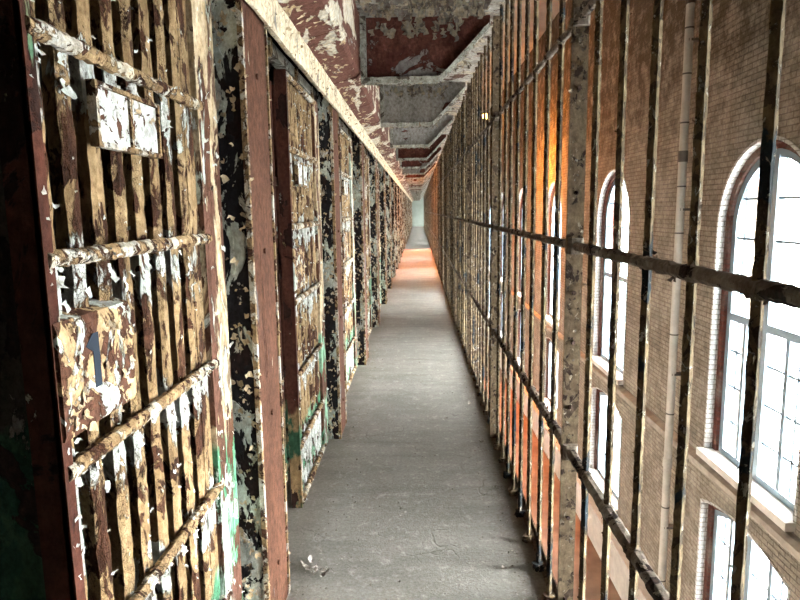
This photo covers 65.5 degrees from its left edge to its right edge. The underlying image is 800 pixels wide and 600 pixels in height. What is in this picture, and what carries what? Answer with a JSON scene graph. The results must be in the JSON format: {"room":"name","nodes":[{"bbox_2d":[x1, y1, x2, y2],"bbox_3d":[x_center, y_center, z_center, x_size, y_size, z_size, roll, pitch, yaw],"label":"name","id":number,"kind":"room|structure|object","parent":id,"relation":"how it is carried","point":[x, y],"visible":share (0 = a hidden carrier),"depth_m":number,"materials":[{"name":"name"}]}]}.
{"room":"prison interior","nodes":[
{"label":"prison interior","id":0,"kind":"room"},
{"bbox_2d":[0,2,114,599],"bbox_3d":[-1.694,-0.131,2.457,2.065,3.000,0.200,-1,8,2],"label":"wall","id":1,"kind":"structure","parent":0,"point":[21,566],"depth_m":2.46,"materials":[{"name":"black paint"}]},
{"bbox_2d":[267,36,313,98],"bbox_3d":[-0.651,-1.260,3.195,0.072,0.105,2.246,-1,8,2],"label":"door track","id":2,"kind":"object","parent":1,"relation":"attached to","point":[276,58],"visible":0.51,"depth_m":3.38,"materials":[{"name":"metal"}]},
{"bbox_2d":[245,0,405,186],"bbox_3d":[-0.232,-2.598,10.976,0.318,0.596,18.008,-1,8,2],"label":"beam","id":3,"kind":"structure","parent":1,"relation":"attached to","point":[321,37],"depth_m":3.63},
{"bbox_2d":[267,31,317,357],"bbox_3d":[-1.629,-0.454,4.683,2.065,3.000,0.200,-1,8,2],"label":"wall","id":4,"kind":"structure","parent":0,"point":[271,67],"depth_m":4.39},
{"bbox_2d":[314,90,349,136],"bbox_3d":[-0.585,-1.583,5.421,0.072,0.105,2.246,-1,8,2],"label":"door track","id":5,"kind":"object","parent":4,"relation":"attached to","point":[345,129],"visible":0.3,"depth_m":5.84,"materials":[{"name":"metal"}]},
{"bbox_2d":[286,226,545,599],"bbox_3d":[-0.255,-2.550,29.965,3.500,0.140,68.000,-1,8,2],"label":"floor","id":6,"kind":"structure","parent":0,"point":[463,562],"depth_m":3.85,"materials":[{"name":"concrete"}]},
{"bbox_2d":[0,0,246,599],"bbox_3d":[-0.670,0.244,1.726,0.124,2.440,1.068,-1,8,2],"label":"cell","id":7,"kind":"object","parent":6,"relation":"on","point":[139,355],"visible":1,"depth_m":1.48,"materials":[{"name":"metal"}]},
{"bbox_2d":[211,0,290,599],"bbox_3d":[-0.569,0.098,2.445,0.128,2.520,0.389,-1,8,2],"label":"wall","id":8,"kind":"structure","parent":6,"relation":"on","point":[240,44],"depth_m":2.33,"materials":[{"name":"paint"}]},
{"bbox_2d":[269,81,289,480],"bbox_3d":[-0.719,-0.057,3.703,0.057,2.410,0.860,-1,8,2],"label":"sliding door","id":9,"kind":"structure","parent":6,"relation":"on","point":[271,87],"depth_m":3.73,"materials":[{"name":"metal"}]},
{"bbox_2d":[274,69,328,507],"bbox_3d":[-0.605,-0.079,3.949,0.124,2.440,1.060,-1,8,2],"label":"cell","id":10,"kind":"object","parent":6,"relation":"on","point":[296,111],"visible":1,"depth_m":3.73,"materials":[{"name":"metal"}]},
{"bbox_2d":[317,92,347,438],"bbox_3d":[-0.504,-0.225,4.670,0.128,2.520,0.389,-1,8,2],"label":"wall","id":11,"kind":"structure","parent":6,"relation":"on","point":[328,117],"depth_m":4.54,"materials":[{"name":"paint"}]},
{"bbox_2d":[339,126,357,393],"bbox_3d":[-0.540,-0.402,6.175,0.124,2.440,1.060,-1,8,2],"label":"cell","id":12,"kind":"object","parent":6,"relation":"on","point":[345,142],"visible":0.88,"depth_m":6.25,"materials":[{"name":"paint"}]},
{"bbox_2d":[351,132,368,364],"bbox_3d":[-0.438,-0.549,6.896,0.128,2.520,0.389,-1,8,2],"label":"pilaster","id":13,"kind":"object","parent":6,"relation":"on","point":[359,185],"visible":0.98,"depth_m":6.76,"materials":[{"name":"paint"}]},
{"bbox_2d":[364,153,372,337],"bbox_3d":[-0.474,-0.726,8.400,0.124,2.440,1.060,-1,8,2],"label":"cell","id":14,"kind":"object","parent":6,"relation":"on","point":[367,188],"visible":0.32,"depth_m":8.67,"materials":[{"name":"paint"}]},
{"bbox_2d":[368,152,380,326],"bbox_3d":[-0.373,-0.872,9.121,0.128,2.520,0.389,-1,8,2],"label":"pilaster","id":15,"kind":"object","parent":6,"relation":"on","point":[373,169],"visible":0.98,"depth_m":8.98,"materials":[{"name":"paint"}]},
{"bbox_2d":[378,168,380,306],"bbox_3d":[-0.409,-1.049,10.626,0.124,2.440,1.060,-1,8,2],"label":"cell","id":16,"kind":"object","parent":6,"relation":"on","point":[378,168],"visible":0.09,"depth_m":10.99,"materials":[{"name":"paint"}]},
{"bbox_2d":[378,163,387,303],"bbox_3d":[-0.308,-1.196,11.347,0.128,2.520,0.389,-1,8,2],"label":"pilaster","id":17,"kind":"object","parent":6,"relation":"on","point":[382,188],"visible":0.98,"depth_m":11.20,"materials":[{"name":"paint"}]},
{"bbox_2d":[385,171,392,288],"bbox_3d":[-0.242,-1.519,13.573,0.128,2.520,0.389,-1,8,2],"label":"pilaster","id":18,"kind":"object","parent":6,"relation":"on","point":[388,177],"visible":0.97,"depth_m":13.43,"materials":[{"name":"paint"}]},
{"bbox_2d":[391,177,395,277],"bbox_3d":[-0.177,-1.842,15.799,0.128,2.520,0.389,-1,8,2],"label":"pilaster","id":19,"kind":"object","parent":6,"relation":"on","point":[392,180],"visible":0.88,"depth_m":15.65,"materials":[{"name":"paint"}]},
{"bbox_2d":[395,182,398,268],"bbox_3d":[-0.112,-2.166,18.024,0.128,2.520,0.389,-1,8,2],"label":"pilaster","id":20,"kind":"object","parent":6,"relation":"on","point":[396,185],"visible":0.66,"depth_m":17.88,"materials":[{"name":"paint"}]},
{"bbox_2d":[398,186,400,262],"bbox_3d":[-0.047,-2.489,20.250,0.128,2.520,0.389,-1,8,2],"label":"pilaster","id":21,"kind":"object","parent":6,"relation":"on","point":[399,227],"visible":0.72,"depth_m":20.10,"materials":[{"name":"paint"}]},
{"bbox_2d":[400,188,402,256],"bbox_3d":[0.019,-2.813,22.476,0.128,2.520,0.389,-1,8,2],"label":"pilaster","id":22,"kind":"object","parent":6,"relation":"on","point":[400,188],"visible":0.56,"depth_m":22.31,"materials":[{"name":"paint"}]},
{"bbox_2d":[402,191,403,252],"bbox_3d":[0.084,-3.136,24.701,0.128,2.520,0.389,-1,8,2],"label":"pilaster","id":23,"kind":"object","parent":6,"relation":"on","point":[402,191],"visible":0.62,"depth_m":24.62,"materials":[{"name":"paint"}]},
{"bbox_2d":[403,192,404,249],"bbox_3d":[0.149,-3.459,26.927,0.128,2.520,0.389,-1,8,2],"label":"pilaster","id":24,"kind":"object","parent":6,"relation":"on","point":[403,192],"visible":0.54,"depth_m":26.79,"materials":[{"name":"paint"}]},
{"bbox_2d":[404,193,405,245],"bbox_3d":[0.214,-3.783,29.153,0.128,2.520,0.389,-1,8,2],"label":"pilaster","id":25,"kind":"object","parent":6,"relation":"on","point":[404,193],"visible":0.46,"depth_m":29.05,"materials":[{"name":"paint"}]},
{"bbox_2d":[405,194,406,243],"bbox_3d":[0.280,-4.106,31.378,0.128,2.520,0.389,-1,8,2],"label":"pilaster","id":26,"kind":"object","parent":6,"relation":"on","point":[405,194],"visible":0.37,"depth_m":31.31,"materials":[{"name":"paint"}]},
{"bbox_2d":[407,197,407,227],"bbox_3d":[0.410,-4.753,35.830,0.128,2.520,0.389,-1,8,2],"label":"pilaster","id":27,"kind":"object","parent":6,"relation":"on","point":[407,197],"visible":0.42,"depth_m":35.61,"materials":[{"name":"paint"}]},
{"bbox_2d":[408,202,408,237],"bbox_3d":[0.476,-5.077,38.055,0.128,2.520,0.389,-1,8,2],"label":"pilaster","id":28,"kind":"object","parent":6,"relation":"on","point":[408,202],"visible":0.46,"depth_m":37.98,"materials":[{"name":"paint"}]},
{"bbox_2d":[409,201,409,234],"bbox_3d":[0.606,-5.724,42.507,0.128,2.520,0.389,-1,8,2],"label":"pilaster","id":29,"kind":"object","parent":6,"relation":"on","point":[409,201],"visible":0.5,"depth_m":42.42,"materials":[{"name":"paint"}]},
{"bbox_2d":[295,250,537,599],"bbox_3d":[0.407,-0.378,14.284,1.107,0.048,26.005,-1,8,2],"label":"debris","id":30,"kind":"object","parent":6,"relation":"on","point":[310,558],"visible":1,"depth_m":3.29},
{"bbox_2d":[426,189,426,235],"bbox_3d":[1.757,-5.782,41.119,0.076,2.987,2.250,-1,8,2],"label":"metal bars","id":31,"kind":"object","parent":6,"relation":"on","point":[426,189],"visible":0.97,"depth_m":40.03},
{"bbox_2d":[427,187,427,238],"bbox_3d":[1.634,-5.136,36.667,0.091,2.987,2.250,0,8,2],"label":"metal bars","id":32,"kind":"object","parent":6,"relation":"on","point":[427,187],"visible":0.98,"depth_m":35.58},
{"bbox_2d":[428,183,428,241],"bbox_3d":[1.494,-4.489,32.216,0.080,2.987,2.250,-1,8,1],"label":"metal bars","id":33,"kind":"object","parent":6,"relation":"on","point":[428,183],"visible":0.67,"depth_m":32.63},
{"bbox_2d":[429,181,429,244],"bbox_3d":[1.438,-4.165,29.991,0.091,2.987,2.250,0,8,2],"label":"metal bars","id":34,"kind":"object","parent":6,"relation":"on","point":[429,181],"visible":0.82,"depth_m":28.90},
{"bbox_2d":[430,179,430,247],"bbox_3d":[1.365,-3.842,27.765,0.076,2.987,2.250,-1,8,2],"label":"metal bars","id":35,"kind":"object","parent":6,"relation":"on","point":[430,179],"visible":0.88,"depth_m":26.67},
{"bbox_2d":[431,176,431,250],"bbox_3d":[1.298,-3.518,25.539,0.080,2.987,2.250,-1,8,1],"label":"metal bars","id":36,"kind":"object","parent":6,"relation":"on","point":[431,176],"visible":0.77,"depth_m":24.45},
{"bbox_2d":[432,174,433,255],"bbox_3d":[1.242,-3.195,23.313,0.091,2.987,2.250,0,8,2],"label":"metal bars","id":37,"kind":"object","parent":6,"relation":"on","point":[432,174],"visible":0.77,"depth_m":23.40,"materials":[{"name":"brown metal"}]},
{"bbox_2d":[433,168,434,260],"bbox_3d":[1.170,-2.872,21.088,0.076,2.987,2.250,-1,8,2],"label":"metal bars","id":38,"kind":"object","parent":6,"relation":"on","point":[434,168],"visible":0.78,"depth_m":20.87,"materials":[{"name":"brown metal"}]},
{"bbox_2d":[435,163,437,267],"bbox_3d":[1.102,-2.548,18.862,0.080,2.987,2.250,-1,8,1],"label":"metal bars","id":39,"kind":"object","parent":6,"relation":"on","point":[436,258],"visible":0.77,"depth_m":18.73,"materials":[{"name":"brown metal"}]},
{"bbox_2d":[437,157,440,276],"bbox_3d":[1.046,-2.225,16.636,0.091,2.987,2.250,0,8,2],"label":"metal bars","id":40,"kind":"object","parent":6,"relation":"on","point":[438,162],"visible":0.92,"depth_m":16.54,"materials":[{"name":"brown metal"}]},
{"bbox_2d":[440,148,443,286],"bbox_3d":[0.974,-1.901,14.411,0.076,2.987,2.250,-1,8,2],"label":"metal bars","id":41,"kind":"object","parent":6,"relation":"on","point":[442,152],"visible":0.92,"depth_m":14.21,"materials":[{"name":"brown metal"}]},
{"bbox_2d":[443,135,448,302],"bbox_3d":[0.906,-1.578,12.185,0.080,2.987,2.250,-1,8,1],"label":"metal bars","id":42,"kind":"object","parent":6,"relation":"on","point":[446,146],"visible":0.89,"depth_m":11.84,"materials":[{"name":"brown metal"}]},
{"bbox_2d":[448,116,456,325],"bbox_3d":[0.851,-1.254,9.959,0.091,2.987,2.250,0,8,2],"label":"metal bars","id":43,"kind":"object","parent":6,"relation":"on","point":[452,173],"visible":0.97,"depth_m":9.72,"materials":[{"name":"brown metal"}]},
{"bbox_2d":[456,83,470,363],"bbox_3d":[0.778,-0.931,7.734,0.076,2.987,2.250,-1,8,2],"label":"metal bars","id":44,"kind":"object","parent":6,"relation":"on","point":[463,163],"visible":1,"depth_m":7.37,"materials":[{"name":"brown metal"}]},
{"bbox_2d":[468,16,502,437],"bbox_3d":[0.711,-0.608,5.508,0.080,2.987,2.250,-1,8,1],"label":"metal bars","id":45,"kind":"object","parent":6,"relation":"on","point":[478,314],"visible":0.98,"depth_m":5.13,"materials":[{"name":"brown metal"}]},
{"bbox_2d":[481,380,556,599],"bbox_3d":[1.476,-2.660,29.898,0.035,0.050,68.000,-1,8,2],"label":"trim","id":46,"kind":"structure","parent":6,"relation":"attached to","point":[524,502],"depth_m":3.25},
{"bbox_2d":[493,0,589,599],"bbox_3d":[0.655,-0.284,3.282,0.091,2.987,2.250,0,8,2],"label":"metal bars","id":47,"kind":"object","parent":6,"relation":"on","point":[566,435],"visible":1,"depth_m":2.68,"materials":[{"name":"brown metal"}]},
{"bbox_2d":[566,0,799,599],"bbox_3d":[0.582,0.039,1.057,0.076,2.987,2.250,-1,8,2],"label":"metal bars","id":48,"kind":"object","parent":6,"relation":"on","point":[756,287],"visible":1,"depth_m":1.41,"materials":[{"name":"brown metal"}]},
{"bbox_2d":[412,197,423,226],"bbox_3d":[2.472,-8.329,63.518,7.000,12.000,0.200,-1,8,2],"label":"wall","id":49,"kind":"structure","parent":0,"point":[417,206],"depth_m":63.36,"materials":[{"name":"paint"}]},
{"bbox_2d":[355,0,510,196],"bbox_3d":[-0.287,-5.624,29.519,3.520,0.247,68.000,-1,8,2],"label":"ceiling","id":50,"kind":"structure","parent":0,"point":[447,10],"depth_m":4.08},
{"bbox_2d":[404,163,434,179],"bbox_3d":[0.563,-3.643,17.622,0.893,0.460,0.139,-1,8,2],"label":"bracket","id":51,"kind":"object","parent":50,"relation":"attached to","point":[414,176],"visible":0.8,"depth_m":17.62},
{"bbox_2d":[407,174,431,185],"bbox_3d":[0.694,-4.290,22.073,0.893,0.460,0.139,-1,8,2],"label":"bracket","id":52,"kind":"object","parent":50,"relation":"attached to","point":[412,183],"visible":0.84,"depth_m":22.07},
{"bbox_2d":[408,177,430,187],"bbox_3d":[0.759,-4.613,24.299,0.893,0.460,0.139,-1,8,2],"label":"bracket","id":53,"kind":"object","parent":50,"relation":"attached to","point":[409,186],"visible":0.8,"depth_m":24.29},
{"bbox_2d":[409,179,429,189],"bbox_3d":[0.824,-4.937,26.524,0.893,0.460,0.139,-1,8,2],"label":"bracket","id":54,"kind":"object","parent":50,"relation":"attached to","point":[410,188],"visible":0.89,"depth_m":26.50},
{"bbox_2d":[410,182,428,190],"bbox_3d":[0.889,-5.260,28.750,0.893,0.460,0.139,-1,8,2],"label":"bracket","id":55,"kind":"object","parent":50,"relation":"attached to","point":[428,182],"visible":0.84,"depth_m":28.75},
{"bbox_2d":[402,156,437,174],"bbox_3d":[0.498,-3.319,15.396,0.893,0.460,0.139,-1,8,2],"label":"bracket","id":56,"kind":"object","parent":50,"relation":"attached to","point":[404,171],"visible":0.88,"depth_m":15.40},
{"bbox_2d":[406,169,433,182],"bbox_3d":[0.628,-3.966,19.847,0.893,0.460,0.139,-1,8,2],"label":"bracket","id":57,"kind":"object","parent":50,"relation":"attached to","point":[430,173],"visible":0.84,"depth_m":19.85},
{"bbox_2d":[400,147,440,168],"bbox_3d":[0.432,-2.996,13.170,0.893,0.460,0.139,-1,8,2],"label":"bracket","id":58,"kind":"object","parent":50,"relation":"attached to","point":[405,164],"visible":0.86,"depth_m":13.17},
{"bbox_2d":[396,134,445,161],"bbox_3d":[0.367,-2.673,10.944,0.893,0.460,0.139,-1,8,2],"label":"bracket","id":59,"kind":"object","parent":50,"relation":"attached to","point":[410,154],"visible":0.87,"depth_m":10.94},
{"bbox_2d":[390,115,452,149],"bbox_3d":[0.302,-2.349,8.719,0.893,0.460,0.139,-1,8,2],"label":"bracket","id":60,"kind":"object","parent":50,"relation":"attached to","point":[408,137],"visible":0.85,"depth_m":8.71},
{"bbox_2d":[380,82,465,128],"bbox_3d":[0.236,-2.026,6.493,0.893,0.460,0.139,-1,8,2],"label":"bracket","id":61,"kind":"object","parent":50,"relation":"attached to","point":[415,105],"visible":1,"depth_m":6.48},
{"bbox_2d":[359,15,490,87],"bbox_3d":[0.171,-1.702,4.268,0.893,0.460,0.139,-1,8,2],"label":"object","id":62,"kind":"structure","parent":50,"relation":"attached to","point":[393,51],"depth_m":4.25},
{"bbox_2d":[465,0,566,124],"bbox_3d":[2.401,-9.275,28.910,5.000,0.200,68.000,-1,8,2],"label":"ceiling","id":63,"kind":"structure","parent":0,"point":[542,3],"depth_m":17.31,"materials":[{"name":"paint"}]},
{"bbox_2d":[474,321,620,599],"bbox_3d":[2.562,2.402,30.602,5.000,0.200,68.000,-1,8,2],"label":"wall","id":64,"kind":"structure","parent":0,"point":[593,561],"depth_m":13.95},
{"bbox_2d":[477,0,799,599],"bbox_3d":[4.731,-3.458,29.687,0.500,11.600,68.000,-1,8,2],"label":"wall","id":65,"kind":"structure","parent":0,"point":[740,28],"depth_m":9.16,"materials":[{"name":"brick"}]},
{"bbox_2d":[485,195,489,271],"bbox_3d":[4.652,-3.435,31.694,0.420,3.821,1.942,-1,8,2],"label":"window","id":66,"kind":"structure","parent":65,"relation":"in","point":[489,195],"depth_m":32.53,"materials":[{"name":"white glass"}]},
{"bbox_2d":[488,280,489,315],"bbox_3d":[4.698,-0.115,32.175,0.420,2.011,1.942,-1,8,2],"label":"window","id":67,"kind":"structure","parent":65,"relation":"in","point":[489,280],"depth_m":32.89,"materials":[{"name":"white glass"}]},
{"bbox_2d":[500,291,502,336],"bbox_3d":[4.551,0.613,27.170,0.420,2.011,1.942,-1,8,2],"label":"window","id":68,"kind":"structure","parent":65,"relation":"in","point":[501,291],"depth_m":28.03,"materials":[{"name":"white glass"}]},
{"bbox_2d":[501,192,502,282],"bbox_3d":[4.506,-2.708,26.689,0.420,3.821,1.942,-1,8,2],"label":"window","id":69,"kind":"structure","parent":65,"relation":"in","point":[502,192],"depth_m":27.57,"materials":[{"name":"white glass"}]},
{"bbox_2d":[517,309,524,371],"bbox_3d":[4.405,1.340,22.165,0.420,2.011,1.942,-1,8,2],"label":"window","id":70,"kind":"structure","parent":65,"relation":"in","point":[519,310],"depth_m":23.02,"materials":[{"name":"white glass"}]},
{"bbox_2d":[518,188,526,299],"bbox_3d":[4.359,-1.980,21.683,0.420,3.821,1.942,-1,8,2],"label":"window","id":71,"kind":"structure","parent":65,"relation":"in","point":[521,190],"depth_m":22.51,"materials":[{"name":"white glass"}]},
{"bbox_2d":[544,337,558,419],"bbox_3d":[4.258,2.067,17.159,0.420,2.011,1.942,-1,8,2],"label":"window","id":72,"kind":"structure","parent":65,"relation":"in","point":[548,342],"depth_m":17.92,"materials":[{"name":"white glass"}]},
{"bbox_2d":[546,181,561,329],"bbox_3d":[4.212,-1.253,16.678,0.420,3.821,1.942,-1,8,2],"label":"window","id":73,"kind":"structure","parent":65,"relation":"in","point":[551,194],"depth_m":17.39,"materials":[{"name":"white glass"}]},
{"bbox_2d":[474,303,653,599],"bbox_3d":[4.444,1.874,30.470,0.220,0.830,68.000,-1,8,2],"label":"trim","id":74,"kind":"structure","parent":65,"relation":"attached to","point":[618,562],"depth_m":12.28,"materials":[{"name":"paint"}]},
{"bbox_2d":[589,387,621,514],"bbox_3d":[4.111,2.795,12.154,0.420,2.011,1.942,-1,8,2],"label":"window","id":75,"kind":"structure","parent":65,"relation":"in","point":[598,397],"depth_m":12.80,"materials":[{"name":"white glass"}]},
{"bbox_2d":[592,168,629,384],"bbox_3d":[4.065,-0.525,11.673,0.420,3.821,1.942,-1,8,2],"label":"window","id":76,"kind":"structure","parent":65,"relation":"in","point":[605,213],"depth_m":12.31,"materials":[{"name":"white glass"}]},
{"bbox_2d":[485,269,799,561],"bbox_3d":[4.463,-1.120,30.034,0.100,0.200,68.000,-1,8,2],"label":"trim","id":77,"kind":"structure","parent":65,"relation":"attached to","point":[788,541],"depth_m":7.61,"materials":[{"name":"stone"}]},
{"bbox_2d":[658,0,698,587],"bbox_3d":[3.732,0.325,8.316,0.252,8.590,0.144,-1,8,2],"label":"drain pipe","id":78,"kind":"object","parent":65,"relation":"attached to","point":[689,38],"visible":0.94,"depth_m":8.21,"materials":[{"name":"metal"}]},
{"bbox_2d":[694,498,790,599],"bbox_3d":[3.964,3.522,7.149,0.420,2.011,1.942,-1,8,2],"label":"window","id":79,"kind":"structure","parent":65,"relation":"in","point":[714,539],"depth_m":7.82,"materials":[{"name":"white glass"}]},
{"bbox_2d":[696,136,799,531],"bbox_3d":[3.918,0.202,6.667,0.420,3.821,1.942,-1,8,2],"label":"window","id":80,"kind":"structure","parent":65,"relation":"in","point":[729,321],"depth_m":7.05,"materials":[{"name":"white glass"}]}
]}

